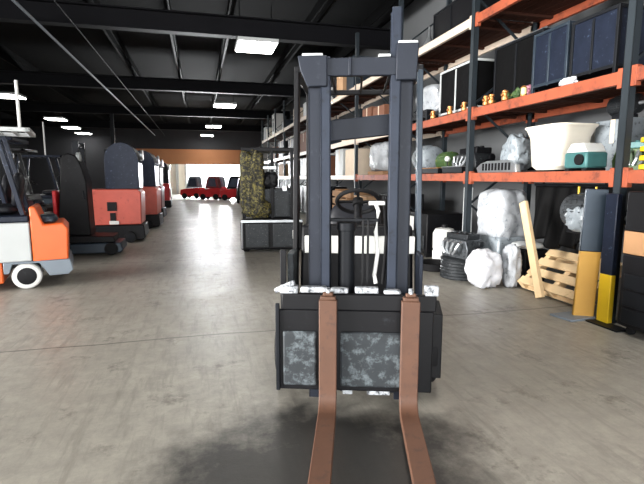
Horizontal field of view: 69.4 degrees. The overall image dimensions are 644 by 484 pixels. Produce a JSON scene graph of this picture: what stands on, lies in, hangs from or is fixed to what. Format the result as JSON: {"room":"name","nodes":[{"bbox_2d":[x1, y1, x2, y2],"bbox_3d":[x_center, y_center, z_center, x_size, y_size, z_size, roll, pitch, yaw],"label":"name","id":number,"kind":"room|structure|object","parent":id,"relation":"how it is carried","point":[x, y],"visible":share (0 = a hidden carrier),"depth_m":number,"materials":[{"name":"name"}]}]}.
{"room":"warehouse","nodes":[
{"label":"warehouse","id":0,"kind":"room"},
{"bbox_2d":[0,111,29,182],"bbox_3d":[-18.560,-3.772,14.941,0.200,6.300,51.000,-2,8,-14],"label":"wall","id":1,"kind":"structure","parent":0,"point":[2,114],"depth_m":36.94,"materials":[{"name":"paint"}]},
{"bbox_2d":[0,118,269,131],"bbox_3d":[-13.977,-9.177,36.682,19.900,0.520,0.300,-2,8,-14],"label":"roof beam","id":2,"kind":"structure","parent":1,"relation":"attached to","point":[4,121],"depth_m":36.40,"materials":[{"name":"metal"}]},
{"bbox_2d":[0,101,289,119],"bbox_3d":[-11.759,-8.016,28.246,19.900,0.520,0.300,-2,8,-14],"label":"roof beam","id":3,"kind":"structure","parent":1,"relation":"attached to","point":[4,105],"depth_m":28.34,"materials":[{"name":"metal"}]},
{"bbox_2d":[0,70,305,97],"bbox_3d":[-9.566,-6.868,19.905,19.900,0.520,0.300,-2,8,-14],"label":"roof beam","id":4,"kind":"structure","parent":1,"relation":"attached to","point":[34,78],"depth_m":20.36,"materials":[{"name":"metal"}]},
{"bbox_2d":[11,0,154,134],"bbox_3d":[-8.544,-6.199,17.241,0.070,0.070,51.000,-2,8,-14],"label":"conduit","id":5,"kind":"object","parent":4,"relation":"attached to","point":[31,17],"visible":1,"depth_m":13.74,"materials":[{"name":"metal"}]},
{"bbox_2d":[53,0,163,133],"bbox_3d":[-7.722,-6.228,17.453,0.030,0.030,51.000,-2,8,-14],"label":"conduit","id":6,"kind":"object","parent":4,"relation":"attached to","point":[53,0],"visible":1,"depth_m":13.66,"materials":[{"name":"metal"}]},
{"bbox_2d":[0,0,390,49],"bbox_3d":[-7.347,-5.707,11.469,19.900,0.520,0.300,-2,8,-14],"label":"roof beam","id":7,"kind":"structure","parent":1,"relation":"attached to","point":[46,12],"depth_m":12.40,"materials":[{"name":"metal"}]},
{"bbox_2d":[26,126,261,193],"bbox_3d":[-15.287,-7.496,41.993,19.900,6.300,0.200,-2,8,-14],"label":"wall","id":8,"kind":"structure","parent":0,"point":[54,136],"depth_m":41.49,"materials":[{"name":"paint"}]},
{"bbox_2d":[175,164,179,193],"bbox_3d":[-13.239,-5.763,42.603,0.250,2.700,0.120,-2,8,-14],"label":"trim","id":9,"kind":"structure","parent":8,"relation":"attached to","point":[176,165],"depth_m":42.55,"materials":[{"name":"grey paint"}]},
{"bbox_2d":[0,0,413,124],"bbox_3d":[-8.738,-7.316,17.036,20.100,0.150,51.000,-2,8,-14],"label":"ceiling","id":10,"kind":"structure","parent":0,"point":[152,54],"depth_m":18.43,"materials":[{"name":"black metal"}]},
{"bbox_2d":[0,89,26,98],"bbox_3d":[-14.283,-7.207,21.122,1.120,1.180,1.200,-2,8,-14],"label":"ceiling light","id":11,"kind":"object","parent":10,"relation":"hanging from","point":[9,95],"visible":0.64,"depth_m":21.14,"materials":[{"name":"white"}]},
{"bbox_2d":[0,94,24,98],"bbox_3d":[-14.283,-6.633,21.201,1.040,0.020,1.120,-2,8,-14],"label":"diffuser","id":12,"kind":"object","parent":11,"relation":"attached to","point":[9,96],"depth_m":21.14,"materials":[{"name":"white"}]},
{"bbox_2d":[0,100,44,118],"bbox_3d":[-16.528,-6.723,15.070,0.140,0.490,51.000,-2,8,-14],"label":"roof purlin","id":13,"kind":"structure","parent":10,"relation":"attached to","point":[30,115],"depth_m":34.21,"materials":[{"name":"metal"}]},
{"bbox_2d":[0,84,81,119],"bbox_3d":[-14.012,-6.812,15.719,0.140,0.490,51.000,-2,8,-14],"label":"roof purlin","id":14,"kind":"structure","parent":10,"relation":"attached to","point":[5,87],"depth_m":26.88,"materials":[{"name":"metal"}]},
{"bbox_2d":[43,101,67,120],"bbox_3d":[-16.889,-8.355,29.458,1.120,1.180,1.200,-2,8,-14],"label":"ceiling light","id":15,"kind":"object","parent":10,"relation":"hanging from","point":[45,117],"visible":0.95,"depth_m":29.17,"materials":[{"name":"white"}]},
{"bbox_2d":[45,118,66,120],"bbox_3d":[-16.889,-7.780,29.537,1.040,0.020,1.120,-2,8,-14],"label":"diffuser","id":16,"kind":"object","parent":15,"relation":"attached to","point":[52,119],"depth_m":29.45,"materials":[{"name":"white"}]},
{"bbox_2d":[0,43,114,120],"bbox_3d":[-11.592,-6.898,16.343,0.140,0.490,51.000,-2,8,-14],"label":"roof purlin","id":17,"kind":"structure","parent":10,"relation":"attached to","point":[6,54],"depth_m":19.74,"materials":[{"name":"metal"}]},
{"bbox_2d":[61,119,80,128],"bbox_3d":[-18.612,-9.040,34.439,1.120,1.180,1.200,-2,8,-14],"label":"ceiling light","id":18,"kind":"object","parent":10,"relation":"hanging from","point":[64,125],"visible":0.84,"depth_m":34.12,"materials":[{"name":"white"}]},
{"bbox_2d":[84,0,167,122],"bbox_3d":[-7.431,-7.046,17.417,0.140,0.490,51.000,-2,8,-14],"label":"roof purlin","id":19,"kind":"structure","parent":10,"relation":"attached to","point":[112,35],"depth_m":17.42,"materials":[{"name":"metal"}]},
{"bbox_2d":[163,0,189,122],"bbox_3d":[-5.593,-7.111,17.891,0.140,0.490,51.000,-2,8,-14],"label":"roof purlin","id":20,"kind":"structure","parent":10,"relation":"attached to","point":[167,6],"depth_m":16.98,"materials":[{"name":"metal"}]},
{"bbox_2d":[206,124,221,127],"bbox_3d":[-7.859,-8.929,33.631,1.120,1.180,1.200,-2,8,-14],"label":"ceiling light","id":21,"kind":"object","parent":10,"relation":"hanging from","point":[207,125],"visible":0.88,"depth_m":33.35,"materials":[{"name":"white"}]},
{"bbox_2d":[208,0,236,123],"bbox_3d":[-3.948,-7.169,18.316,0.140,0.490,51.000,-2,8,-14],"label":"roof purlin","id":22,"kind":"structure","parent":10,"relation":"attached to","point":[231,5],"depth_m":16.84,"materials":[{"name":"metal"}]},
{"bbox_2d":[213,94,236,107],"bbox_3d":[-5.017,-7.593,23.922,1.120,1.180,1.200,-2,8,-14],"label":"ceiling light","id":23,"kind":"object","parent":10,"relation":"hanging from","point":[233,104],"visible":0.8,"depth_m":23.76,"materials":[{"name":"white"}]},
{"bbox_2d":[214,104,235,107],"bbox_3d":[-5.017,-7.018,24.001,1.040,0.020,1.120,-2,8,-14],"label":"diffuser","id":24,"kind":"object","parent":23,"relation":"attached to","point":[215,105],"depth_m":23.76,"materials":[{"name":"white"}]},
{"bbox_2d":[235,3,278,53],"bbox_3d":[-1.878,-6.112,13.164,1.120,1.180,1.200,-2,8,-14],"label":"ceiling light","id":25,"kind":"object","parent":10,"relation":"hanging from","point":[243,44],"visible":0.9,"depth_m":13.00,"materials":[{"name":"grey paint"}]},
{"bbox_2d":[236,40,276,53],"bbox_3d":[-1.878,-5.537,13.243,1.040,0.020,1.120,-2,8,-14],"label":"diffuser","id":26,"kind":"object","parent":25,"relation":"attached to","point":[248,46],"depth_m":13.10,"materials":[{"name":"white"}]},
{"bbox_2d":[235,0,336,124],"bbox_3d":[-1.625,-7.252,18.915,0.140,0.490,51.000,-2,8,-14],"label":"roof purlin","id":27,"kind":"structure","parent":10,"relation":"attached to","point":[322,7],"depth_m":17.12,"materials":[{"name":"metal"}]},
{"bbox_2d":[256,0,411,124],"bbox_3d":[0.117,-7.314,19.365,0.140,0.490,51.000,-2,8,-14],"label":"roof purlin","id":28,"kind":"structure","parent":10,"relation":"attached to","point":[382,14],"depth_m":13.85,"materials":[{"name":"metal"}]},
{"bbox_2d":[0,188,643,483],"bbox_3d":[-11.511,-2.353,28.464,20.100,0.200,79.000,-2,8,-14],"label":"floor","id":29,"kind":"structure","parent":0,"point":[150,361],"depth_m":3.26,"materials":[{"name":"concrete"}]},
{"bbox_2d":[0,148,52,211],"bbox_3d":[-7.583,-1.037,10.277,2.928,2.147,0.999,-2,8,-14],"label":"forklift","id":30,"kind":"object","parent":29,"relation":"on","point":[36,198],"visible":0.29,"depth_m":10.56,"materials":[{"name":"black paint"}]},
{"bbox_2d":[0,137,52,267],"bbox_3d":[-6.019,-0.950,7.440,2.928,2.747,0.999,-2,8,-17],"label":"forklift","id":31,"kind":"object","parent":29,"relation":"on","point":[5,189],"visible":0.2,"depth_m":7.55,"materials":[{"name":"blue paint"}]},
{"bbox_2d":[0,122,62,203],"bbox_3d":[-8.511,-1.890,13.357,2.928,2.997,0.999,-2,8,-14],"label":"forklift","id":32,"kind":"object","parent":29,"relation":"on","point":[46,195],"visible":0.29,"depth_m":13.16,"materials":[{"name":"black paint"}]},
{"bbox_2d":[0,80,73,288],"bbox_3d":[-4.898,-0.695,5.915,2.928,2.657,0.999,-4,9,-27],"label":"forklift","id":33,"kind":"object","parent":29,"relation":"on","point":[34,240],"visible":1,"depth_m":6.10,"materials":[{"name":"orange paint"}]},
{"bbox_2d":[52,152,126,254],"bbox_3d":[-4.431,-0.734,8.889,1.154,1.910,0.790,-2,8,-16],"label":"truck","id":34,"kind":"object","parent":29,"relation":"on","point":[73,202],"visible":0.88,"depth_m":8.61,"materials":[{"name":"black metal"}]},
{"bbox_2d":[72,141,148,242],"bbox_3d":[-4.891,-1.152,10.746,1.520,2.248,1.100,-2,8,-15],"label":"forklift","id":35,"kind":"object","parent":29,"relation":"on","point":[119,207],"visible":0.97,"depth_m":10.37,"materials":[{"name":"black paint"}]},
{"bbox_2d":[109,113,114,144],"bbox_3d":[-12.653,-5.097,28.308,0.320,5.280,0.280,-2,8,-14],"label":"column","id":36,"kind":"structure","parent":29,"relation":"on","point":[112,130],"depth_m":27.99,"materials":[{"name":"metal"}]},
{"bbox_2d":[104,149,163,228],"bbox_3d":[-5.515,-1.544,13.594,1.520,2.248,1.100,-2,8,-12],"label":"truck","id":37,"kind":"object","parent":29,"relation":"on","point":[150,167],"visible":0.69,"depth_m":13.29,"materials":[{"name":"black paint"}]},
{"bbox_2d":[158,160,166,216],"bbox_3d":[-6.368,-1.936,16.445,1.520,2.248,1.100,-2,8,-12],"label":"truck","id":38,"kind":"object","parent":29,"relation":"on","point":[161,164],"visible":0.14,"depth_m":16.46,"materials":[{"name":"black paint"}]},
{"bbox_2d":[163,162,172,207],"bbox_3d":[-7.946,-2.708,22.051,1.520,2.248,1.100,-2,8,-14],"label":"truck","id":39,"kind":"object","parent":29,"relation":"on","point":[166,174],"visible":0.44,"depth_m":21.78,"materials":[{"name":"black paint"}]},
{"bbox_2d":[180,176,204,198],"bbox_3d":[-9.215,-3.886,33.138,1.620,1.558,0.946,1,8,11],"label":"tractor","id":40,"kind":"object","parent":29,"relation":"on","point":[194,184],"visible":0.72,"depth_m":32.75,"materials":[{"name":"red paint"}]},
{"bbox_2d":[198,176,223,199],"bbox_3d":[-7.552,-3.691,31.724,1.620,1.558,0.946,1,8,8],"label":"tractor","id":41,"kind":"object","parent":29,"relation":"on","point":[213,183],"visible":0.93,"depth_m":31.33,"materials":[{"name":"red paint"}]},
{"bbox_2d":[219,177,226,189],"bbox_3d":[-8.079,-4.264,35.886,1.620,1.558,0.946,0,8,-1],"label":"tractor","id":42,"kind":"object","parent":29,"relation":"on","point":[222,179],"visible":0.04,"depth_m":35.51,"materials":[{"name":"red paint"}]},
{"bbox_2d":[220,176,239,199],"bbox_3d":[-5.842,-3.526,30.527,1.620,1.558,0.946,1,8,5],"label":"tractor","id":43,"kind":"object","parent":29,"relation":"on","point":[230,193],"visible":0.59,"depth_m":30.15,"materials":[{"name":"red paint"}]},
{"bbox_2d":[236,178,239,203],"bbox_3d":[-4.584,-3.052,26.956,0.712,1.592,1.000,-2,8,-14],"label":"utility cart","id":44,"kind":"object","parent":29,"relation":"on","point":[238,183],"visible":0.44,"depth_m":26.49,"materials":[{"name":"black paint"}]},
{"bbox_2d":[240,147,302,251],"bbox_3d":[-1.042,-0.869,9.496,1.211,2.028,1.238,-1,8,-7],"label":"forklift","id":45,"kind":"object","parent":29,"relation":"on","point":[267,221],"visible":0.94,"depth_m":8.97,"materials":[{"name":"black paint"}]},
{"bbox_2d":[300,185,305,213],"bbox_3d":[-0.405,-1.725,18.953,0.800,1.150,1.400,-2,8,-14],"label":"crate","id":46,"kind":"object","parent":29,"relation":"on","point":[302,187],"visible":0.13,"depth_m":18.81,"materials":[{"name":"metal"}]},
{"bbox_2d":[331,186,346,209],"bbox_3d":[0.275,-1.369,16.365,0.800,1.150,1.400,-2,8,-14],"label":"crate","id":47,"kind":"object","parent":29,"relation":"on","point":[336,187],"visible":0.12,"depth_m":15.67,"materials":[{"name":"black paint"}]},
{"bbox_2d":[332,189,369,207],"bbox_3d":[0.884,-0.981,13.658,0.700,1.120,1.800,-2,8,-14],"label":"stack","id":48,"kind":"object","parent":29,"relation":"on","point":[350,196],"visible":0.16,"depth_m":13.73,"materials":[{"name":"brown wood"}]},
{"bbox_2d":[274,6,442,483],"bbox_3d":[0.238,-0.173,3.080,1.138,2.398,3.220,1,8,4],"label":"forklift","id":49,"kind":"object","parent":29,"relation":"on","point":[356,321],"visible":1,"depth_m":2.80,"materials":[{"name":"black metal"}]},
{"bbox_2d":[354,195,375,199],"bbox_3d":[1.351,-0.679,11.892,0.804,1.002,1.000,-2,8,-14],"label":"carton","id":50,"kind":"object","parent":29,"relation":"on","point":[365,197],"visible":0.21,"depth_m":11.42,"materials":[{"name":"beige cardboard"}]},
{"bbox_2d":[379,193,423,223],"bbox_3d":[1.788,-0.553,10.616,0.700,1.100,0.900,-2,8,-14],"label":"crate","id":51,"kind":"object","parent":29,"relation":"on","point":[412,199],"visible":0.23,"depth_m":10.45,"materials":[{"name":"black paint"}]},
{"bbox_2d":[423,259,440,271],"bbox_3d":[1.796,0.378,7.430,0.566,0.125,0.566,4,9,24],"label":"pan","id":52,"kind":"object","parent":29,"relation":"on","point":[431,265],"visible":0.42,"depth_m":7.27,"materials":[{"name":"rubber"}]},
{"bbox_2d":[410,210,462,256],"bbox_3d":[2.146,-0.184,9.040,0.780,0.800,0.960,-2,8,-14],"label":"base cabinet","id":53,"kind":"object","parent":29,"relation":"on","point":[431,219],"visible":0.34,"depth_m":8.57,"materials":[{"name":"black paint"}]},
{"bbox_2d":[432,224,453,258],"bbox_3d":[2.074,0.038,7.904,0.380,0.670,0.380,-2,8,-14],"label":"drum","id":54,"kind":"object","parent":29,"relation":"on","point":[439,234],"visible":0.51,"depth_m":7.78,"materials":[{"name":"white paint"}]},
{"bbox_2d":[261,0,643,322],"bbox_3d":[0.395,-3.333,16.152,1.210,5.100,29.730,-2,8,-14],"label":"rack","id":55,"kind":"object","parent":29,"relation":"on","point":[479,35],"visible":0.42,"depth_m":6.86,"materials":[{"name":"metal"}]},
{"bbox_2d":[272,113,282,134],"bbox_3d":[-2.479,-6.537,25.986,0.514,1.152,0.900,-2,8,-14],"label":"carton","id":56,"kind":"object","parent":55,"relation":"on","point":[279,116],"visible":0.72,"depth_m":25.56,"materials":[{"name":"cardboard"}]},
{"bbox_2d":[279,164,287,176],"bbox_3d":[-1.815,-3.678,23.947,0.604,0.602,1.300,-2,8,-14],"label":"carton","id":57,"kind":"object","parent":55,"relation":"on","point":[281,167],"visible":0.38,"depth_m":23.43,"materials":[{"name":"beige cardboard"}]},
{"bbox_2d":[279,141,287,157],"bbox_3d":[-1.815,-4.718,23.804,0.604,0.802,1.300,-2,8,-14],"label":"carton","id":58,"kind":"object","parent":55,"relation":"on","point":[281,142],"visible":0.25,"depth_m":23.21,"materials":[{"name":"cardboard"}]},
{"bbox_2d":[288,138,293,154],"bbox_3d":[-1.134,-4.312,21.222,0.604,0.702,1.300,-2,8,-14],"label":"carton","id":59,"kind":"object","parent":55,"relation":"on","point":[290,142],"visible":0.24,"depth_m":20.95,"materials":[{"name":"white cardboard"}]},
{"bbox_2d":[300,132,305,151],"bbox_3d":[-0.454,-3.980,18.630,0.604,0.752,1.300,-2,8,-14],"label":"carton","id":60,"kind":"object","parent":55,"relation":"on","point":[303,135],"visible":0.14,"depth_m":18.58,"materials":[{"name":"brown cardboard"}]},
{"bbox_2d":[300,158,305,175],"bbox_3d":[-0.454,-3.014,18.763,0.604,0.702,1.300,-2,8,-14],"label":"carton","id":61,"kind":"object","parent":55,"relation":"on","point":[302,161],"visible":0.19,"depth_m":18.73,"materials":[{"name":"white cardboard"}]},
{"bbox_2d":[331,156,335,175],"bbox_3d":[0.227,-2.638,16.178,0.604,0.662,1.300,-2,8,-14],"label":"carton","id":62,"kind":"object","parent":55,"relation":"on","point":[333,158],"visible":0.22,"depth_m":15.55,"materials":[{"name":"brown cardboard"}]},
{"bbox_2d":[335,149,347,174],"bbox_3d":[0.811,-2.430,14.222,0.604,0.782,0.800,-2,8,-14],"label":"carton","id":63,"kind":"object","parent":55,"relation":"on","point":[340,154],"visible":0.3,"depth_m":14.02,"materials":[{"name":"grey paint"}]},
{"bbox_2d":[337,77,346,96],"bbox_3d":[0.807,-4.737,13.642,0.604,0.952,0.620,-2,8,-14],"label":"carton","id":64,"kind":"object","parent":55,"relation":"on","point":[341,81],"visible":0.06,"depth_m":13.40,"materials":[{"name":"beige cardboard"}]},
{"bbox_2d":[346,55,369,89],"bbox_3d":[1.057,-4.609,12.891,0.604,0.902,0.600,-2,8,-14],"label":"carton","id":65,"kind":"object","parent":55,"relation":"on","point":[350,80],"visible":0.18,"depth_m":12.65,"materials":[{"name":"grey cardboard"}]},
{"bbox_2d":[345,148,371,174],"bbox_3d":[1.062,-2.247,13.113,0.604,0.722,0.800,-2,8,-14],"label":"carton","id":66,"kind":"object","parent":55,"relation":"on","point":[364,168],"visible":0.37,"depth_m":12.76,"materials":[{"name":"beige cardboard"}]},
{"bbox_2d":[362,106,374,116],"bbox_3d":[1.409,-3.007,11.744,0.604,0.702,0.650,-2,8,-14],"label":"carton","id":67,"kind":"object","parent":55,"relation":"on","point":[368,111],"visible":0.2,"depth_m":11.52,"materials":[{"name":"brown cardboard"}]},
{"bbox_2d":[368,141,388,174],"bbox_3d":[1.612,-2.019,11.200,0.765,0.792,1.080,-2,8,-14],"label":"load","id":68,"kind":"object","parent":55,"relation":"on","point":[378,155],"visible":0.52,"depth_m":10.89,"materials":[{"name":"white plastic"}]},
{"bbox_2d":[373,104,388,115],"bbox_3d":[1.598,-2.848,10.877,0.604,0.622,0.700,-2,8,-14],"label":"carton","id":69,"kind":"object","parent":55,"relation":"on","point":[382,109],"visible":0.22,"depth_m":10.59,"materials":[{"name":"brown cardboard"}]},
{"bbox_2d":[412,109,433,123],"bbox_3d":[1.849,-2.345,8.769,0.140,0.200,0.800,-2,8,-14],"label":"crate","id":70,"kind":"object","parent":55,"relation":"on","point":[426,113],"visible":0.48,"depth_m":8.44,"materials":[{"name":"black paint"}]},
{"bbox_2d":[415,84,439,122],"bbox_3d":[2.252,-2.635,8.942,0.705,0.728,0.991,-2,8,-14],"label":"load","id":71,"kind":"object","parent":55,"relation":"on","point":[431,92],"visible":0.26,"depth_m":8.56,"materials":[{"name":"white plastic"}]},
{"bbox_2d":[412,145,442,173],"bbox_3d":[2.060,-1.617,9.133,0.560,0.560,0.600,-2,8,-14],"label":"plastic-wrapped bundle","id":72,"kind":"object","parent":55,"relation":"on","point":[429,152],"visible":0.49,"depth_m":8.86,"materials":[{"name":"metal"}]},
{"bbox_2d":[423,27,431,45],"bbox_3d":[1.938,-3.707,8.397,0.220,0.340,0.220,-2,8,-14],"label":"funnel","id":73,"kind":"object","parent":55,"relation":"on","point":[429,39],"visible":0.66,"depth_m":8.36,"materials":[{"name":"metal"}]},
{"bbox_2d":[415,167,443,173],"bbox_3d":[1.946,-1.294,8.418,0.144,0.115,0.874,-2,8,-14],"label":"tray","id":74,"kind":"object","parent":55,"relation":"on","point":[438,170],"visible":0.63,"depth_m":8.19,"materials":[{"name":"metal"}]},
{"bbox_2d":[435,151,458,166],"bbox_3d":[2.336,-1.455,8.529,0.365,0.403,0.480,-2,8,-14],"label":"motor","id":75,"kind":"object","parent":55,"relation":"on","point":[440,161],"visible":0.46,"depth_m":8.41,"materials":[{"name":"green paint"}]},
{"bbox_2d":[442,166,464,172],"bbox_3d":[2.166,-1.181,7.583,0.144,0.119,0.644,-2,8,-14],"label":"tray","id":76,"kind":"object","parent":55,"relation":"on","point":[448,169],"visible":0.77,"depth_m":7.51,"materials":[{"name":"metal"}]},
{"bbox_2d":[439,58,494,116],"bbox_3d":[2.552,-2.512,7.784,0.700,0.800,1.100,-2,8,-14],"label":"base cabinet","id":77,"kind":"object","parent":55,"relation":"on","point":[454,82],"visible":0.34,"depth_m":7.55,"materials":[{"name":"grey paint"}]},
{"bbox_2d":[433,0,509,39],"bbox_3d":[2.555,-3.804,8.076,0.700,0.620,1.300,-2,8,-14],"label":"crate","id":78,"kind":"object","parent":55,"relation":"on","point":[457,12],"visible":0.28,"depth_m":7.93,"materials":[{"name":"black paint"}]},
{"bbox_2d":[452,146,494,172],"bbox_3d":[2.587,-1.379,7.815,0.666,0.446,0.703,-2,8,-14],"label":"engine","id":79,"kind":"object","parent":55,"relation":"on","point":[482,154],"visible":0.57,"depth_m":7.57,"materials":[{"name":"metal"}]},
{"bbox_2d":[487,94,494,103],"bbox_3d":[2.374,-2.005,6.523,0.100,0.140,0.090,-2,8,-14],"label":"brass fitting","id":80,"kind":"object","parent":55,"relation":"on","point":[490,98],"visible":0.95,"depth_m":6.50,"materials":[{"name":"metal"}]},
{"bbox_2d":[477,160,519,172],"bbox_3d":[2.464,-1.063,6.551,0.077,0.165,0.916,-2,8,-14],"label":"radiator","id":81,"kind":"object","parent":55,"relation":"on","point":[500,165],"visible":0.98,"depth_m":6.45,"materials":[{"name":"metal"}]},
{"bbox_2d":[482,162,509,170],"bbox_3d":[2.434,-1.056,6.524,0.006,0.100,0.640,-2,8,-14],"label":"grille","id":82,"kind":"object","parent":81,"relation":"attached to","point":[486,166],"depth_m":6.51,"materials":[{"name":"metal"}]},
{"bbox_2d":[501,90,507,100],"bbox_3d":[2.449,-1.966,6.236,0.100,0.140,0.090,-2,8,-14],"label":"brass fitting","id":83,"kind":"object","parent":55,"relation":"on","point":[504,97],"visible":0.96,"depth_m":6.21,"materials":[{"name":"metal"}]},
{"bbox_2d":[500,133,531,171],"bbox_3d":[2.756,-1.257,6.519,0.442,0.534,0.421,-2,8,-14],"label":"bag","id":84,"kind":"object","parent":55,"relation":"on","point":[517,148],"visible":0.66,"depth_m":6.37,"materials":[{"name":"plastic"}]},
{"bbox_2d":[512,87,520,97],"bbox_3d":[2.614,-1.978,6.185,0.170,0.172,0.153,-2,8,-14],"label":"bundle","id":85,"kind":"object","parent":55,"relation":"on","point":[517,92],"visible":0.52,"depth_m":6.14,"materials":[{"name":"green paint"}]},
{"bbox_2d":[493,28,549,101],"bbox_3d":[3.028,-2.368,6.520,0.720,0.860,1.020,-2,8,-14],"label":"crate","id":86,"kind":"object","parent":55,"relation":"on","point":[513,60],"visible":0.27,"depth_m":6.47,"materials":[{"name":"black plastic"}]},
{"bbox_2d":[520,86,527,95],"bbox_3d":[2.550,-1.908,5.874,0.082,0.125,0.082,-2,8,-14],"label":"lantern","id":87,"kind":"object","parent":55,"relation":"on","point":[523,88],"visible":0.93,"depth_m":5.85,"materials":[{"name":"gold metal"}]},
{"bbox_2d":[531,20,582,93],"bbox_3d":[3.042,-2.182,5.611,0.720,0.700,0.580,-2,8,-14],"label":"crate","id":88,"kind":"object","parent":55,"relation":"on","point":[552,46],"visible":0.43,"depth_m":5.50,"materials":[{"name":"blue paint"}]},
{"bbox_2d":[521,123,598,171],"bbox_3d":[2.954,-1.161,5.812,0.640,0.558,0.720,-2,8,-14],"label":"plastic tub","id":89,"kind":"object","parent":55,"relation":"on","point":[550,143],"visible":0.84,"depth_m":5.58,"materials":[{"name":"white plastic"}]},
{"bbox_2d":[559,76,577,85],"bbox_3d":[2.753,-1.798,5.191,0.091,0.087,0.260,-2,8,-14],"label":"paper wad","id":90,"kind":"object","parent":55,"relation":"on","point":[569,80],"visible":0.91,"depth_m":5.15,"materials":[{"name":"paper"}]},
{"bbox_2d":[533,182,612,249],"bbox_3d":[3.049,-0.310,5.808,0.172,0.869,1.320,-2,8,-14],"label":"tarp","id":91,"kind":"object","parent":55,"relation":"hanging from","point":[548,224],"visible":0.49,"depth_m":6.02,"materials":[{"name":"plastic"}]},
{"bbox_2d":[560,186,597,233],"bbox_3d":[2.949,-0.353,5.150,0.423,0.515,0.480,-2,8,-14],"label":"motor","id":92,"kind":"object","parent":55,"relation":"hanging from","point":[571,209],"visible":0.44,"depth_m":5.15,"materials":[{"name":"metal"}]},
{"bbox_2d":[564,143,607,170],"bbox_3d":[2.891,-0.933,5.117,0.305,0.300,0.320,-2,8,-14],"label":"generator","id":93,"kind":"object","parent":55,"relation":"on","point":[579,156],"visible":0.98,"depth_m":5.00,"materials":[{"name":"teal paint"}]},
{"bbox_2d":[569,3,643,79],"bbox_3d":[3.204,-2.078,5.000,0.720,0.660,0.620,-2,8,-14],"label":"crate","id":94,"kind":"object","parent":55,"relation":"on","point":[597,49],"visible":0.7,"depth_m":4.83,"materials":[{"name":"blue paint"}]},
{"bbox_2d":[594,117,643,170],"bbox_3d":[3.537,-1.141,5.519,0.264,0.602,0.500,-2,8,-14],"label":"load","id":95,"kind":"object","parent":55,"relation":"on","point":[606,132],"visible":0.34,"depth_m":5.48,"materials":[{"name":"white plastic"}]},
{"bbox_2d":[607,93,643,119],"bbox_3d":[3.554,-1.573,5.391,0.242,0.281,0.440,-2,8,-14],"label":"motor","id":96,"kind":"object","parent":95,"relation":"on","point":[613,105],"visible":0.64,"depth_m":5.41,"materials":[{"name":"metal"}]},
{"bbox_2d":[612,140,643,169],"bbox_3d":[3.461,-0.931,4.997,0.491,0.329,0.518,-5,9,-34],"label":"engine","id":97,"kind":"object","parent":55,"relation":"on","point":[635,152],"visible":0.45,"depth_m":4.94,"materials":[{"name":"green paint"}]},
{"bbox_2d":[440,255,467,280],"bbox_3d":[2.063,0.367,6.872,0.628,0.298,0.628,-2,8,-14],"label":"bin","id":98,"kind":"object","parent":29,"relation":"on","point":[451,268],"visible":0.46,"depth_m":6.64,"materials":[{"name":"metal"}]},
{"bbox_2d":[441,230,483,259],"bbox_3d":[2.076,0.034,6.806,0.561,0.376,0.592,-4,9,-26],"label":"engine","id":99,"kind":"object","parent":98,"relation":"on","point":[457,244],"visible":0.88,"depth_m":6.65,"materials":[{"name":"metal"}]},
{"bbox_2d":[462,187,472,231],"bbox_3d":[2.347,-0.229,7.533,0.100,1.300,0.120,-2,8,-14],"label":"guard","id":100,"kind":"object","parent":29,"relation":"on","point":[464,187],"visible":0.22,"depth_m":7.48,"materials":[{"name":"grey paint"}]},
{"bbox_2d":[464,248,502,288],"bbox_3d":[2.165,0.344,6.233,0.457,0.514,0.441,-2,8,-14],"label":"sack","id":101,"kind":"object","parent":29,"relation":"on","point":[483,268],"visible":1,"depth_m":6.08,"materials":[{"name":"plastic"}]},
{"bbox_2d":[476,188,526,279],"bbox_3d":[2.655,-0.145,6.897,0.549,1.307,0.650,-2,8,-14],"label":"load","id":102,"kind":"object","parent":29,"relation":"on","point":[499,222],"visible":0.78,"depth_m":6.61,"materials":[{"name":"white plastic"}]},
{"bbox_2d":[502,243,521,287],"bbox_3d":[2.532,0.306,6.215,0.221,0.595,0.288,-2,8,-14],"label":"clear bag","id":103,"kind":"object","parent":29,"relation":"on","point":[511,254],"visible":0.98,"depth_m":6.12,"materials":[{"name":"plastic"}]},
{"bbox_2d":[511,241,547,283],"bbox_3d":[2.849,0.283,6.452,0.424,0.579,0.383,-2,8,-14],"label":"waste bin","id":104,"kind":"object","parent":29,"relation":"on","point":[541,252],"visible":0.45,"depth_m":6.28,"materials":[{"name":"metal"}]},
{"bbox_2d":[519,201,544,297],"bbox_3d":[2.597,0.080,5.762,0.063,1.164,0.583,-1,8,-7],"label":"plank","id":105,"kind":"object","parent":29,"relation":"on","point":[524,206],"visible":1,"depth_m":5.73,"materials":[{"name":"wood"}]},
{"bbox_2d":[518,249,621,304],"bbox_3d":[2.970,0.417,5.616,0.568,0.507,1.100,-2,8,-14],"label":"wooden pallet","id":106,"kind":"object","parent":29,"relation":"on","point":[556,259],"visible":0.52,"depth_m":5.68,"materials":[{"name":"brown wood"}]},
{"bbox_2d":[550,189,608,321],"bbox_3d":[2.666,0.124,4.809,0.418,1.343,0.262,-3,8,-18],"label":"guard","id":107,"kind":"object","parent":29,"relation":"on","point":[592,227],"visible":0.91,"depth_m":4.78,"materials":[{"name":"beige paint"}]},
{"bbox_2d":[585,193,625,332],"bbox_3d":[2.817,0.187,4.506,0.170,1.300,0.370,-2,8,-14],"label":"guard","id":108,"kind":"object","parent":29,"relation":"on","point":[613,208],"visible":0.91,"depth_m":4.58,"materials":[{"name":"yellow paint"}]},
{"bbox_2d":[617,191,643,334],"bbox_3d":[3.257,0.248,3.952,0.800,1.330,0.970,-2,8,-14],"label":"cabinet","id":109,"kind":"object","parent":29,"relation":"on","point":[631,295],"visible":1,"depth_m":4.20,"materials":[{"name":"black metal"}]},
{"bbox_2d":[263,0,643,262],"bbox_3d":[0.891,-4.463,19.961,0.200,6.300,51.000,-2,8,-14],"label":"wall","id":110,"kind":"structure","parent":0,"point":[418,15],"depth_m":11.20,"materials":[{"name":"grey paint"}]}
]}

